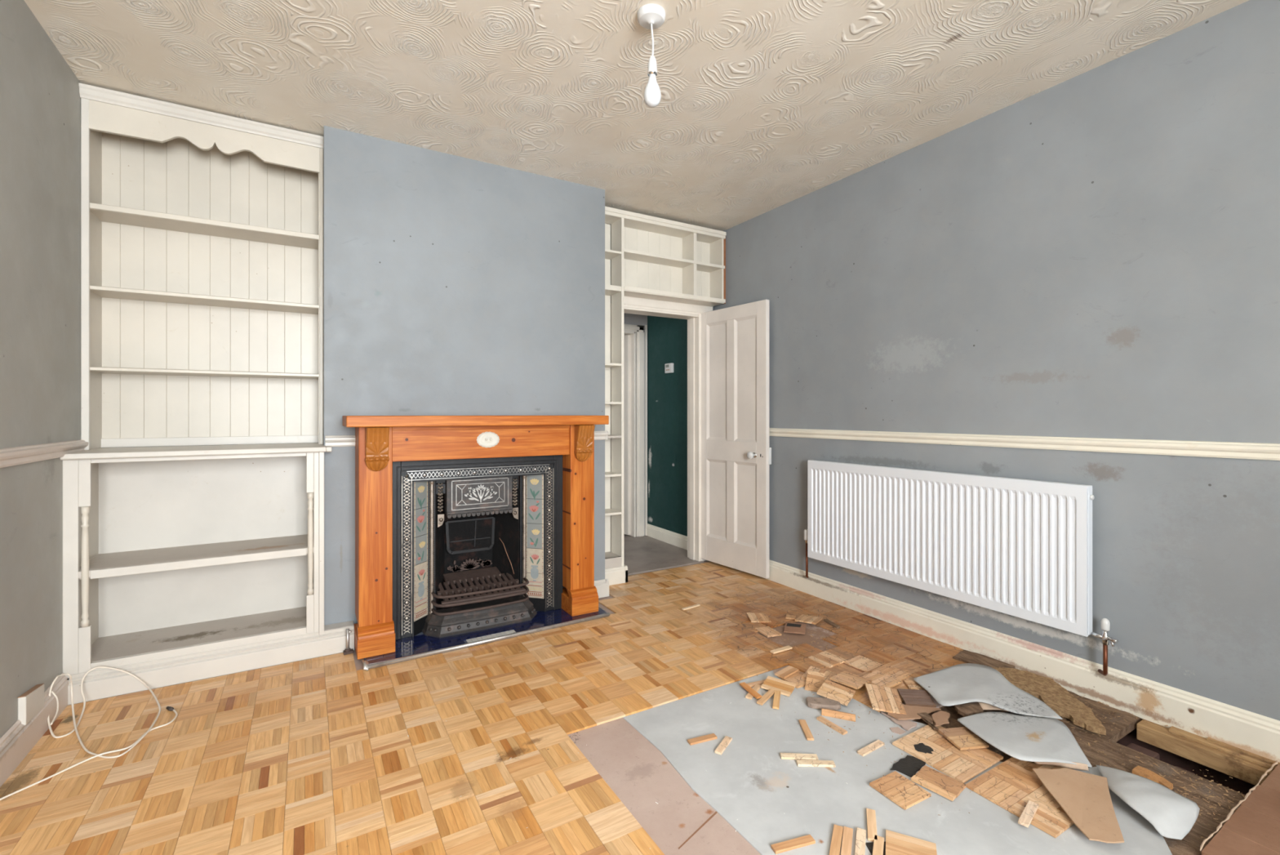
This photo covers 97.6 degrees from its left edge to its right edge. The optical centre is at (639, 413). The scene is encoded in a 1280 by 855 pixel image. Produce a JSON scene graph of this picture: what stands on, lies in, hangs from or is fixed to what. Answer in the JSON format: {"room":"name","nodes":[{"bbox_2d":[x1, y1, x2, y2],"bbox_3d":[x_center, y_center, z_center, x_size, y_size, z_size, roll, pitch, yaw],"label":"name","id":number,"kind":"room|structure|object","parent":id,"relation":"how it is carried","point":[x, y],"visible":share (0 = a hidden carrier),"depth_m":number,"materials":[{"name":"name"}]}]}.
{"room":"living room","nodes":[
{"label":"living room","id":0,"kind":"room"},
{"bbox_2d":[0,0,80,737],"bbox_3d":[-1.336,0.064,0.428,0.150,3.232,5.400,0,0,-31],"label":"wall","id":1,"kind":"structure","parent":0,"point":[40,99],"depth_m":2.03,"materials":[{"name":"grey paint"}]},
{"bbox_2d":[17,683,44,725],"bbox_3d":[-2.168,1.029,1.998,0.021,0.110,0.160,0,0,-31],"label":"box","id":2,"kind":"object","parent":1,"relation":"attached to","point":[30,703],"visible":0.98,"depth_m":1.97,"materials":[{"name":"white paint"}]},
{"bbox_2d":[50,690,58,724],"bbox_3d":[-2.195,1.098,2.102,0.138,0.079,0.022,0,0,44],"label":"cable","id":3,"kind":"object","parent":2,"relation":"hanging from","point":[52,691],"visible":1,"depth_m":2.12,"materials":[{"name":"white plastic"}]},
{"bbox_2d":[0,672,68,786],"bbox_3d":[-1.147,1.116,0.279,0.022,0.130,4.650,0,0,-31],"label":"baseboard","id":4,"kind":"structure","parent":1,"relation":"attached to","point":[17,742],"depth_m":1.95,"materials":[{"name":"paint"}]},
{"bbox_2d":[0,439,88,467],"bbox_3d":[-1.201,0.144,0.374,0.026,0.061,4.870,0,0,-31],"label":"trim","id":5,"kind":"structure","parent":1,"relation":"attached to","point":[9,456],"depth_m":2.03,"materials":[{"name":"paint"}]},
{"bbox_2d":[127,224,706,560],"bbox_3d":[-1.028,-0.111,3.681,3.700,2.682,0.120,0,0,-31],"label":"wall","id":6,"kind":"structure","parent":0,"point":[611,224],"depth_m":4.09,"materials":[{"name":"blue paint"}]},
{"bbox_2d":[610,295,713,560],"bbox_3d":[0.155,0.148,4.366,0.925,2.064,0.170,0,0,-31],"label":"trim","id":7,"kind":"structure","parent":6,"relation":"attached to","point":[692,313],"depth_m":4.48,"materials":[{"name":"paint"}]},
{"bbox_2d":[627,560,703,575],"bbox_3d":[0.078,1.183,4.256,0.960,0.014,0.070,0,0,-31],"label":"threshold","id":8,"kind":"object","parent":6,"relation":"attached to","point":[691,562],"depth_m":4.30,"materials":[{"name":"grey metal"}]},
{"bbox_2d":[323,125,604,625],"bbox_3d":[-1.009,-0.136,3.396,1.587,2.632,0.390,0,0,-31],"label":"wall","id":9,"kind":"structure","parent":0,"point":[454,285],"depth_m":3.13,"materials":[{"name":"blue paint"}]},
{"bbox_2d":[67,620,354,705],"bbox_3d":[-1.899,1.122,2.580,1.038,0.117,0.104,0,0,-31],"label":"baseboard","id":10,"kind":"structure","parent":9,"relation":"attached to","point":[104,682],"depth_m":2.51,"materials":[{"name":"white paint"}]},
{"bbox_2d":[324,435,355,446],"bbox_3d":[-1.522,0.139,2.851,0.137,0.058,0.022,0,0,-31],"label":"trim","id":11,"kind":"structure","parent":9,"relation":"attached to","point":[330,440],"depth_m":2.85,"materials":[{"name":"white paint"}]},
{"bbox_2d":[594,578,608,598],"bbox_3d":[-0.343,1.126,3.668,0.204,0.110,0.222,0,0,-31],"label":"baseboard","id":12,"kind":"structure","parent":9,"relation":"attached to","point":[602,585],"depth_m":3.60,"materials":[{"name":"white paint"}]},
{"bbox_2d":[594,430,608,439],"bbox_3d":[-0.346,0.139,3.660,0.214,0.058,0.212,0,0,-31],"label":"trim","id":13,"kind":"structure","parent":9,"relation":"attached to","point":[598,435],"depth_m":3.60,"materials":[{"name":"white paint"}]},
{"bbox_2d":[0,533,1245,854],"bbox_3d":[-0.219,1.209,2.312,3.706,0.062,7.200,0,0,-31],"label":"floor","id":14,"kind":"structure","parent":0,"point":[212,780],"depth_m":1.94,"materials":[{"name":"brown wood"}]},
{"bbox_2d":[0,706,177,799],"bbox_3d":[-1.863,1.174,1.940,0.125,0.014,0.597,0,0,7],"label":"cable","id":15,"kind":"object","parent":14,"relation":"on","point":[168,708],"visible":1,"depth_m":1.91,"materials":[{"name":"plastic"}]},
{"bbox_2d":[47,666,160,758],"bbox_3d":[-2.009,1.093,2.126,0.593,0.175,0.302,0,0,37],"label":"cable","id":16,"kind":"object","parent":14,"relation":"on","point":[75,729],"visible":1,"depth_m":2.15,"materials":[{"name":"white plastic"}]},
{"bbox_2d":[59,442,332,678],"bbox_3d":[-2.030,0.620,2.683,0.959,0.920,0.434,0,0,-31],"label":"base cabinet","id":17,"kind":"object","parent":14,"relation":"on","point":[170,551],"visible":0.98,"depth_m":2.69,"materials":[{"name":"white paint"}]},
{"bbox_2d":[78,533,307,579],"bbox_3d":[-2.039,0.666,2.661,0.910,0.038,0.342,0,0,-31],"label":"shelf","id":18,"kind":"object","parent":17,"relation":"attached to","point":[108,562],"depth_m":2.60,"materials":[{"name":"white wood"}]},
{"bbox_2d":[59,442,332,459],"bbox_3d":[-2.030,0.173,2.683,0.959,0.027,0.434,0,0,-31],"label":"countertop","id":19,"kind":"structure","parent":17,"relation":"on","point":[241,449],"depth_m":2.54,"materials":[{"name":"white paint"}]},
{"bbox_2d":[79,82,323,449],"bbox_3d":[-2.110,-0.641,2.787,0.928,1.602,0.253,0,0,-31],"label":"bookcase","id":20,"kind":"object","parent":19,"relation":"on","point":[202,231],"visible":0.95,"depth_m":2.80,"materials":[{"name":"white paint"}]},
{"bbox_2d":[342,628,353,654],"bbox_3d":[-1.438,1.121,2.765,0.044,0.118,0.033,0,0,-31],"label":"pipe stub","id":21,"kind":"object","parent":14,"relation":"on","point":[348,651],"visible":1,"depth_m":2.76,"materials":[{"name":"silver metal"}]},
{"bbox_2d":[360,606,609,671],"bbox_3d":[-0.796,1.163,3.041,1.303,0.035,0.358,0,0,-31],"label":"hearth","id":22,"kind":"object","parent":14,"relation":"on","point":[420,645],"visible":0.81,"depth_m":2.90,"materials":[{"name":"tile"}]},
{"bbox_2d":[342,415,608,659],"bbox_3d":[-0.851,0.586,3.068,1.360,1.152,0.335,0,0,-31],"label":"fireplace surround","id":23,"kind":"object","parent":22,"relation":"on","point":[380,441],"visible":1,"depth_m":2.87,"materials":[{"name":"brown wood"}]},
{"bbox_2d":[342,415,608,426],"bbox_3d":[-0.851,0.036,3.068,1.360,0.052,0.335,0,0,-31],"label":"mantel shelf","id":24,"kind":"object","parent":23,"relation":"attached to","point":[348,420],"depth_m":2.88,"materials":[{"name":"brown wood"}]},
{"bbox_2d":[392,454,562,639],"bbox_3d":[-0.927,0.700,3.201,0.951,0.924,0.420,0,0,-31],"label":"fireplace insert","id":25,"kind":"object","parent":22,"relation":"on","point":[477,542],"visible":1,"depth_m":3.15,"materials":[{"name":"black metal"}]},
{"bbox_2d":[444,475,512,518],"bbox_3d":[-0.913,0.466,3.179,0.366,0.215,0.080,0,0,-31],"label":"hood","id":26,"kind":"object","parent":25,"relation":"attached to","point":[468,497],"depth_m":3.14,"materials":[{"name":"metal"}]},
{"bbox_2d":[407,611,885,848],"bbox_3d":[0.216,1.183,2.439,2.227,0.013,1.919,0,0,-31],"label":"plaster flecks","id":27,"kind":"object","parent":14,"relation":"on","point":[688,611],"visible":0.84,"depth_m":2.00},
{"bbox_2d":[604,206,726,585],"bbox_3d":[0.138,-0.122,4.179,1.182,2.604,0.210,0,0,-31],"label":"bookcase","id":28,"kind":"object","parent":14,"relation":"on","point":[652,257],"visible":0.69,"depth_m":4.07,"materials":[{"name":"beige paint"}]},
{"bbox_2d":[681,603,700,609],"bbox_3d":[0.310,1.175,3.407,0.125,0.014,0.018,0,0,-31],"label":"parquet finger","id":29,"kind":"object","parent":14,"relation":"on","point":[698,604],"visible":1,"depth_m":3.40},
{"bbox_2d":[678,811,717,848],"bbox_3d":[0.168,1.190,1.604,0.006,0.001,0.193,0,0,41],"label":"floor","id":30,"kind":"structure","parent":14,"relation":"on","point":[715,812],"depth_m":1.60,"materials":[{"name":"beige wood"}]},
{"bbox_2d":[687,733,717,745],"bbox_3d":[0.226,1.182,2.036,0.110,0.008,0.025,0,0,-22],"label":"parquet finger","id":31,"kind":"object","parent":14,"relation":"on","point":[710,736],"visible":1,"depth_m":2.03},
{"bbox_2d":[714,735,732,755],"bbox_3d":[0.298,1.182,1.999,0.025,0.008,0.105,0,0,30],"label":"parquet finger","id":32,"kind":"object","parent":14,"relation":"on","point":[726,741],"visible":1,"depth_m":1.99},
{"bbox_2d":[739,681,761,698],"bbox_3d":[0.468,1.172,2.375,0.025,0.008,0.125,0,2,-24],"label":"parquet finger","id":33,"kind":"object","parent":14,"relation":"on","point":[745,686],"visible":1,"depth_m":2.37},
{"bbox_2d":[745,684,761,699],"bbox_3d":[0.483,1.182,2.385,0.025,0.008,0.125,0,0,32],"label":"parquet finger","id":34,"kind":"object","parent":14,"relation":"on","point":[757,686],"visible":0.8,"depth_m":2.39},
{"bbox_2d":[746,679,765,687],"bbox_3d":[0.516,1.182,2.457,0.125,0.008,0.025,0,0,-23],"label":"parquet finger","id":35,"kind":"object","parent":14,"relation":"on","point":[761,682],"visible":0.42,"depth_m":2.45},
{"bbox_2d":[746,612,770,622],"bbox_3d":[0.681,1.172,3.221,0.114,0.025,0.104,0,0,-4],"label":"tile","id":36,"kind":"object","parent":14,"relation":"on","point":[753,617],"depth_m":3.21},
{"bbox_2d":[756,688,774,705],"bbox_3d":[0.525,1.176,2.328,0.025,0.014,0.125,0,0,39],"label":"parquet finger","id":37,"kind":"object","parent":14,"relation":"on","point":[768,694],"visible":1,"depth_m":2.32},
{"bbox_2d":[755,626,782,637],"bbox_3d":[0.694,1.182,3.038,0.089,0.012,0.120,0,0,-23],"label":"tile","id":38,"kind":"object","parent":14,"relation":"on","point":[767,631],"depth_m":3.03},
{"bbox_2d":[772,689,780,709],"bbox_3d":[0.562,1.176,2.307,0.025,0.015,0.125,0,0,17],"label":"parquet finger","id":39,"kind":"object","parent":14,"relation":"on","point":[777,693],"visible":1,"depth_m":2.29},
{"bbox_2d":[769,645,792,653],"bbox_3d":[0.704,1.175,2.791,0.125,0.008,0.025,0,0,-30],"label":"parquet finger","id":40,"kind":"object","parent":14,"relation":"on","point":[787,647],"visible":1,"depth_m":2.78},
{"bbox_2d":[770,834,815,853],"bbox_3d":[0.421,1.182,1.540,0.125,0.008,0.025,0,0,-18],"label":"parquet finger","id":41,"kind":"object","parent":14,"relation":"on","point":[806,840],"visible":1,"depth_m":1.54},
{"bbox_2d":[783,622,806,634],"bbox_3d":[0.850,1.174,3.070,0.110,0.017,0.126,0,0,19],"label":"fragment","id":42,"kind":"object","parent":14,"relation":"on","point":[793,628],"visible":1,"depth_m":3.06,"materials":[{"name":"brown wood"}]},
{"bbox_2d":[779,752,817,759],"bbox_3d":[0.548,1.182,1.933,0.125,0.008,0.025,0,0,3],"label":"parquet finger","id":43,"kind":"object","parent":14,"relation":"on","point":[783,755],"visible":1,"depth_m":1.93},
{"bbox_2d":[785,613,822,624],"bbox_3d":[0.932,1.171,3.213,0.192,0.021,0.126,0,0,35],"label":"tile","id":44,"kind":"object","parent":14,"relation":"on","point":[802,618],"depth_m":3.19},
{"bbox_2d":[798,719,813,740],"bbox_3d":[0.621,1.182,2.097,0.025,0.008,0.125,0,0,2],"label":"parquet finger","id":45,"kind":"object","parent":14,"relation":"on","point":[804,726],"visible":1,"depth_m":2.09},
{"bbox_2d":[795,759,835,767],"bbox_3d":[0.594,1.182,1.895,0.125,0.008,0.025,0,0,2],"label":"parquet finger","id":46,"kind":"object","parent":14,"relation":"on","point":[827,763],"visible":1,"depth_m":1.89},
{"bbox_2d":[806,696,840,710],"bbox_3d":[0.744,1.175,2.272,0.132,0.020,0.064,0,0,9],"label":"wood block","id":47,"kind":"object","parent":14,"relation":"on","point":[818,703],"visible":0.98,"depth_m":2.25,"materials":[{"name":"beige wood"}]},
{"bbox_2d":[816,715,847,734],"bbox_3d":[0.728,1.182,2.128,0.025,0.008,0.125,0,0,-31],"label":"parquet finger","id":48,"kind":"object","parent":14,"relation":"on","point":[820,718],"visible":1,"depth_m":2.12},
{"bbox_2d":[823,618,839,628],"bbox_3d":[1.071,1.173,3.133,0.022,0.015,0.116,0,0,-20],"label":"stick","id":49,"kind":"object","parent":14,"relation":"on","point":[826,620],"visible":1,"depth_m":3.12,"materials":[{"name":"brown wood"}]},
{"bbox_2d":[829,824,843,854],"bbox_3d":[0.542,1.182,1.548,0.025,0.008,0.125,0,0,25],"label":"parquet finger","id":50,"kind":"object","parent":14,"relation":"on","point":[835,846],"visible":1,"depth_m":1.55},
{"bbox_2d":[821,707,855,721],"bbox_3d":[0.774,1.175,2.187,0.125,0.026,0.013,0,0,22],"label":"parquet finger","id":51,"kind":"object","parent":14,"relation":"on","point":[825,712],"visible":1,"depth_m":2.18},
{"bbox_2d":[840,826,853,854],"bbox_3d":[0.568,1.182,1.540,0.025,0.008,0.125,0,0,24],"label":"parquet finger","id":52,"kind":"object","parent":14,"relation":"on","point":[846,843],"visible":1,"depth_m":1.54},
{"bbox_2d":[760,650,936,714],"bbox_3d":[0.889,1.166,2.494,0.685,0.048,0.558,0,0,13],"label":"tiles","id":53,"kind":"object","parent":14,"relation":"on","point":[884,699],"depth_m":2.43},
{"bbox_2d":[854,826,866,854],"bbox_3d":[0.604,1.182,1.535,0.025,0.008,0.125,0,0,24],"label":"parquet finger","id":54,"kind":"object","parent":14,"relation":"on","point":[860,839],"visible":1,"depth_m":1.54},
{"bbox_2d":[857,739,884,756],"bbox_3d":[0.817,1.182,1.983,0.125,0.008,0.025,0,0,-34],"label":"parquet finger","id":55,"kind":"object","parent":14,"relation":"on","point":[877,744],"visible":1,"depth_m":1.98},
{"bbox_2d":[866,808,877,841],"bbox_3d":[0.666,1.182,1.612,0.025,0.008,0.125,0,0,20],"label":"parquet finger","id":56,"kind":"object","parent":14,"relation":"on","point":[870,813],"visible":1,"depth_m":1.61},
{"bbox_2d":[865,841,885,854],"bbox_3d":[0.668,1.186,1.516,0.094,0.001,0.074,0,0,-4],"label":"adhesive patch","id":57,"kind":"object","parent":14,"relation":"on","point":[869,845],"visible":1,"depth_m":1.53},
{"bbox_2d":[872,835,884,854],"bbox_3d":[0.640,1.182,1.508,0.025,0.008,0.125,0,0,27],"label":"parquet finger","id":58,"kind":"object","parent":14,"relation":"on","point":[878,843],"visible":1,"depth_m":1.53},
{"bbox_2d":[889,726,906,734],"bbox_3d":[0.961,1.185,2.098,0.045,0.003,0.047,0,0,-31],"label":"fragment","id":59,"kind":"object","parent":14,"relation":"on","point":[897,730],"visible":1,"depth_m":2.10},
{"bbox_2d":[881,711,916,730],"bbox_3d":[0.997,1.181,2.165,0.072,0.005,0.131,0,0,-31],"label":"fragment","id":60,"kind":"object","parent":14,"relation":"on","point":[906,724],"visible":0.94,"depth_m":2.14,"materials":[{"name":"pink"}]},
{"bbox_2d":[889,755,925,777],"bbox_3d":[0.903,1.183,1.887,0.139,0.003,0.071,0,0,-42],"label":"adhesive patch","id":61,"kind":"object","parent":14,"relation":"on","point":[909,765],"visible":1,"depth_m":1.88,"materials":[{"name":"black"}]},
{"bbox_2d":[885,829,937,854],"bbox_3d":[0.733,1.182,1.517,0.125,0.008,0.100,0,0,24],"label":"tile","id":62,"kind":"structure","parent":14,"relation":"on","point":[896,843],"depth_m":1.53,"materials":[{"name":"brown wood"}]},
{"bbox_2d":[887,704,940,719],"bbox_3d":[1.074,1.171,2.211,0.211,0.005,0.104,0,0,-31],"label":"fragment","id":63,"kind":"object","parent":14,"relation":"on","point":[911,711],"visible":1,"depth_m":2.19,"materials":[{"name":"brown wood"}]},
{"bbox_2d":[869,764,966,809],"bbox_3d":[0.886,1.179,1.771,0.261,0.013,0.176,1,0,-29],"label":"parquet tiles","id":64,"kind":"structure","parent":14,"relation":"on","point":[895,786],"depth_m":1.77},
{"bbox_2d":[892,722,1003,782],"bbox_3d":[1.075,1.180,1.965,0.250,0.009,0.250,0,0,-31],"label":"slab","id":65,"kind":"object","parent":14,"relation":"on","point":[927,744],"visible":0.89,"depth_m":1.94,"materials":[{"name":"beige wood"}]},
{"bbox_2d":[916,711,938,731],"bbox_3d":[1.104,1.169,2.127,0.040,0.008,0.118,0,0,-6],"label":"fragment","id":66,"kind":"object","parent":65,"relation":"on","point":[926,717],"visible":0.98,"depth_m":2.14,"materials":[{"name":"brown wood"}]},
{"bbox_2d":[931,710,949,726],"bbox_3d":[1.145,1.163,2.136,0.060,0.005,0.127,0,0,31],"label":"fragment","id":67,"kind":"object","parent":65,"relation":"on","point":[940,717],"visible":1,"depth_m":2.14,"materials":[{"name":"brown wood"}]},
{"bbox_2d":[937,726,988,750],"bbox_3d":[1.159,1.165,2.012,0.115,0.018,0.109,0,0,-11],"label":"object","id":68,"kind":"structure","parent":65,"relation":"on","point":[962,738],"depth_m":2.00,"materials":[{"name":"brown wood"}]},
{"bbox_2d":[952,649,1014,668],"bbox_3d":[1.632,1.178,2.658,0.139,0.016,0.234,0,0,-43],"label":"board","id":69,"kind":"object","parent":14,"relation":"on","point":[966,656],"visible":0.81,"depth_m":2.66,"materials":[{"name":"brown wood"}]},
{"bbox_2d":[715,611,1262,837],"bbox_3d":[1.059,1.186,2.457,1.439,0.023,2.141,0,0,-27],"label":"crumbs","id":70,"kind":"object","parent":14,"relation":"on","point":[1201,778],"visible":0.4,"depth_m":1.93,"materials":[{"name":"brown wood"}]},
{"bbox_2d":[965,756,1074,837],"bbox_3d":[1.258,1.180,1.767,0.376,0.009,0.250,0,0,-30],"label":"tiles","id":71,"kind":"object","parent":14,"relation":"on","point":[1010,784],"visible":0.73,"depth_m":1.75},
{"bbox_2d":[913,662,1092,770],"bbox_3d":[1.398,1.149,2.201,0.426,0.038,0.751,0,0,-3],"label":"sheet","id":72,"kind":"object","parent":71,"relation":"on","point":[1032,731],"visible":1,"depth_m":2.11,"materials":[{"name":"grey plastic"}]},
{"bbox_2d":[954,702,983,716],"bbox_3d":[1.296,1.157,2.192,0.121,0.014,0.067,0,0,-12],"label":"fragment","id":73,"kind":"object","parent":72,"relation":"on","point":[970,708],"visible":0.89,"depth_m":2.18,"materials":[{"name":"brown wood"}]},
{"bbox_2d":[1017,800,1038,827],"bbox_3d":[1.138,1.171,1.642,0.125,0.008,0.025,0,0,-43],"label":"parquet finger","id":74,"kind":"object","parent":71,"relation":"on","point":[1031,807],"visible":1,"depth_m":1.64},
{"bbox_2d":[1032,767,1124,843],"bbox_3d":[1.301,1.156,1.683,0.195,0.016,0.335,0,0,33],"label":"broken floor board","id":75,"kind":"object","parent":71,"relation":"on","point":[1085,797],"visible":1,"depth_m":1.67,"materials":[{"name":"brown wood"}]},
{"bbox_2d":[991,666,1106,734],"bbox_3d":[1.681,1.178,2.328,0.238,0.020,0.501,0,0,6],"label":"board","id":76,"kind":"object","parent":14,"relation":"on","point":[1065,704],"visible":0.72,"depth_m":2.31,"materials":[{"name":"brown wood"}]},
{"bbox_2d":[1096,764,1199,839],"bbox_3d":[1.492,1.147,1.697,0.222,0.061,0.268,0,0,-31],"label":"sheet","id":77,"kind":"object","parent":14,"relation":"on","point":[1172,815],"visible":1,"depth_m":1.63,"materials":[{"name":"grey plastic"}]},
{"bbox_2d":[1132,765,1173,790],"bbox_3d":[1.671,1.186,1.823,0.055,0.014,0.102,0,0,-25],"label":"crumb","id":78,"kind":"object","parent":14,"relation":"on","point":[1140,771],"visible":0.77,"depth_m":1.82,"materials":[{"name":"brown wood"}]},
{"bbox_2d":[1136,719,1273,785],"bbox_3d":[2.129,1.230,1.895,0.076,0.061,0.685,0,0,-31],"label":"joist","id":79,"kind":"object","parent":14,"relation":"on","point":[1242,769],"visible":0.8,"depth_m":2.02,"materials":[{"name":"brown wood"}]},
{"bbox_2d":[1201,827,1279,854],"bbox_3d":[1.796,1.185,1.198,0.168,0.014,0.827,0,0,-31],"label":"board","id":80,"kind":"object","parent":14,"relation":"on","point":[1225,842],"visible":1,"depth_m":1.52,"materials":[{"name":"brown wood"}]},
{"bbox_2d":[1221,804,1279,853],"bbox_3d":[1.945,1.185,1.288,0.178,0.014,0.828,0,0,-31],"label":"board","id":81,"kind":"object","parent":14,"relation":"on","point":[1262,829],"visible":1,"depth_m":1.60,"materials":[{"name":"brown wood"}]},
{"bbox_2d":[1240,784,1279,821],"bbox_3d":[2.100,1.185,1.380,0.180,0.014,0.830,0,0,-31],"label":"board","id":82,"kind":"object","parent":14,"relation":"on","point":[1265,801],"visible":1,"depth_m":1.70,"materials":[{"name":"brown wood"}]},
{"bbox_2d":[1200,760,1278,850],"bbox_3d":[1.842,1.177,1.711,0.775,0.008,0.010,0,0,-31],"label":"strip","id":83,"kind":"object","parent":82,"relation":"on","point":[1263,775],"visible":1,"depth_m":1.68,"materials":[{"name":"wood"}]},
{"bbox_2d":[623,312,647,535],"bbox_3d":[-1.225,-0.136,5.291,2.695,2.632,1.050,0,0,-31],"label":"wall","id":84,"kind":"structure","parent":0,"point":[628,318],"depth_m":5.43,"materials":[{"name":"grey paint"}]},
{"bbox_2d":[623,334,630,534],"bbox_3d":[-0.332,0.203,5.669,0.042,1.930,0.700,0,0,-41],"label":"door","id":85,"kind":"structure","parent":84,"relation":"in","point":[626,337],"depth_m":5.41,"materials":[{"name":"paint"}]},
{"bbox_2d":[623,324,647,537],"bbox_3d":[-0.349,0.160,5.254,0.905,2.040,0.148,0,0,-31],"label":"trim","id":86,"kind":"structure","parent":84,"relation":"attached to","point":[636,332],"depth_m":5.38,"materials":[{"name":"paint"}]},
{"bbox_2d":[24,0,1248,231],"bbox_3d":[0.281,-1.502,1.475,3.700,0.100,5.250,0,0,-31],"label":"ceiling","id":87,"kind":"structure","parent":0,"point":[763,106],"depth_m":2.38,"materials":[{"name":"paint"}]},
{"bbox_2d":[636,3,665,106],"bbox_3d":[0.041,-1.285,2.036,0.104,0.334,0.104,0,0,-31],"label":"pendant light","id":88,"kind":"object","parent":87,"relation":"hanging from","point":[651,16],"visible":1,"depth_m":2.02,"materials":[{"name":"white plastic"}]},
{"bbox_2d":[647,0,1279,795],"bbox_3d":[1.745,0.064,2.781,0.150,3.232,6.300,0,0,-31],"label":"wall","id":89,"kind":"structure","parent":0,"point":[1095,252],"depth_m":2.37,"materials":[{"name":"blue paint"}]},
{"bbox_2d":[646,523,687,550],"bbox_3d":[0.294,1.124,5.059,0.018,0.114,0.900,0,0,-31],"label":"baseboard","id":90,"kind":"structure","parent":89,"relation":"attached to","point":[675,539],"depth_m":5.12,"materials":[{"name":"beige paint"}]},
{"bbox_2d":[664,362,673,373],"bbox_3d":[0.266,-0.414,5.097,0.028,0.088,0.115,0,0,-31],"label":"thermostat","id":91,"kind":"object","parent":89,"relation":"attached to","point":[668,367],"visible":1,"depth_m":5.08,"materials":[{"name":"white plastic"}]},
{"bbox_2d":[701,299,771,577],"bbox_3d":[0.714,0.177,4.241,0.168,1.962,0.716,0,0,-31],"label":"door","id":92,"kind":"structure","parent":89,"relation":"in","point":[736,452],"depth_m":4.18,"materials":[{"name":"paint"}]},
{"bbox_2d":[804,459,1118,675],"bbox_3d":[1.500,0.684,2.960,0.086,0.774,1.659,0,0,-31],"label":"radiator","id":93,"kind":"object","parent":89,"relation":"attached to","point":[1020,548],"visible":1,"depth_m":2.72,"materials":[{"name":"metal"}]},
{"bbox_2d":[808,459,1092,488],"bbox_3d":[1.477,0.303,2.962,0.041,0.013,1.501,0,0,-31],"label":"grille","id":94,"kind":"object","parent":93,"relation":"attached to","point":[1039,484],"depth_m":2.78,"materials":[{"name":"metal"}]},
{"bbox_2d":[765,559,1279,762],"bbox_3d":[1.901,1.122,2.350,0.022,0.156,5.100,0,0,-31],"label":"baseboard","id":95,"kind":"structure","parent":89,"relation":"attached to","point":[1163,704],"depth_m":2.40,"materials":[{"name":"beige paint"}]},
{"bbox_2d":[768,427,1279,460],"bbox_3d":[1.914,0.130,2.328,0.022,0.058,5.050,0,0,-31],"label":"trim","id":96,"kind":"structure","parent":89,"relation":"attached to","point":[1255,451],"depth_m":2.42,"materials":[{"name":"beige paint"}]},
{"bbox_3d":[1.777,1.455,1.753,0.845,0.450,1.600,0,0,-31],"label":"floor","id":97,"kind":"structure","parent":0,"visible":0},
{"bbox_2d":[1126,742,1159,759],"bbox_3d":[1.840,1.317,2.072,0.140,0.125,0.085,0,0,-31],"label":"brick","id":98,"kind":"object","parent":97,"relation":"on","point":[1131,745],"visible":0.2,"depth_m":2.09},
{"bbox_2d":[1260,764,1279,792],"bbox_3d":[2.283,1.185,1.487,0.242,0.014,0.825,0,0,-31],"label":"board","id":99,"kind":"object","parent":97,"relation":"on","point":[1272,781],"visible":0.82,"depth_m":1.80,"materials":[{"name":"brown wood"}]},
{"bbox_2d":[1168,725,1279,769],"bbox_3d":[2.166,1.188,1.868,0.052,0.020,0.600,0,0,-31],"label":"timber packer","id":100,"kind":"object","parent":99,"relation":"on","point":[1233,750],"visible":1,"depth_m":1.98,"materials":[{"name":"beige wood"}]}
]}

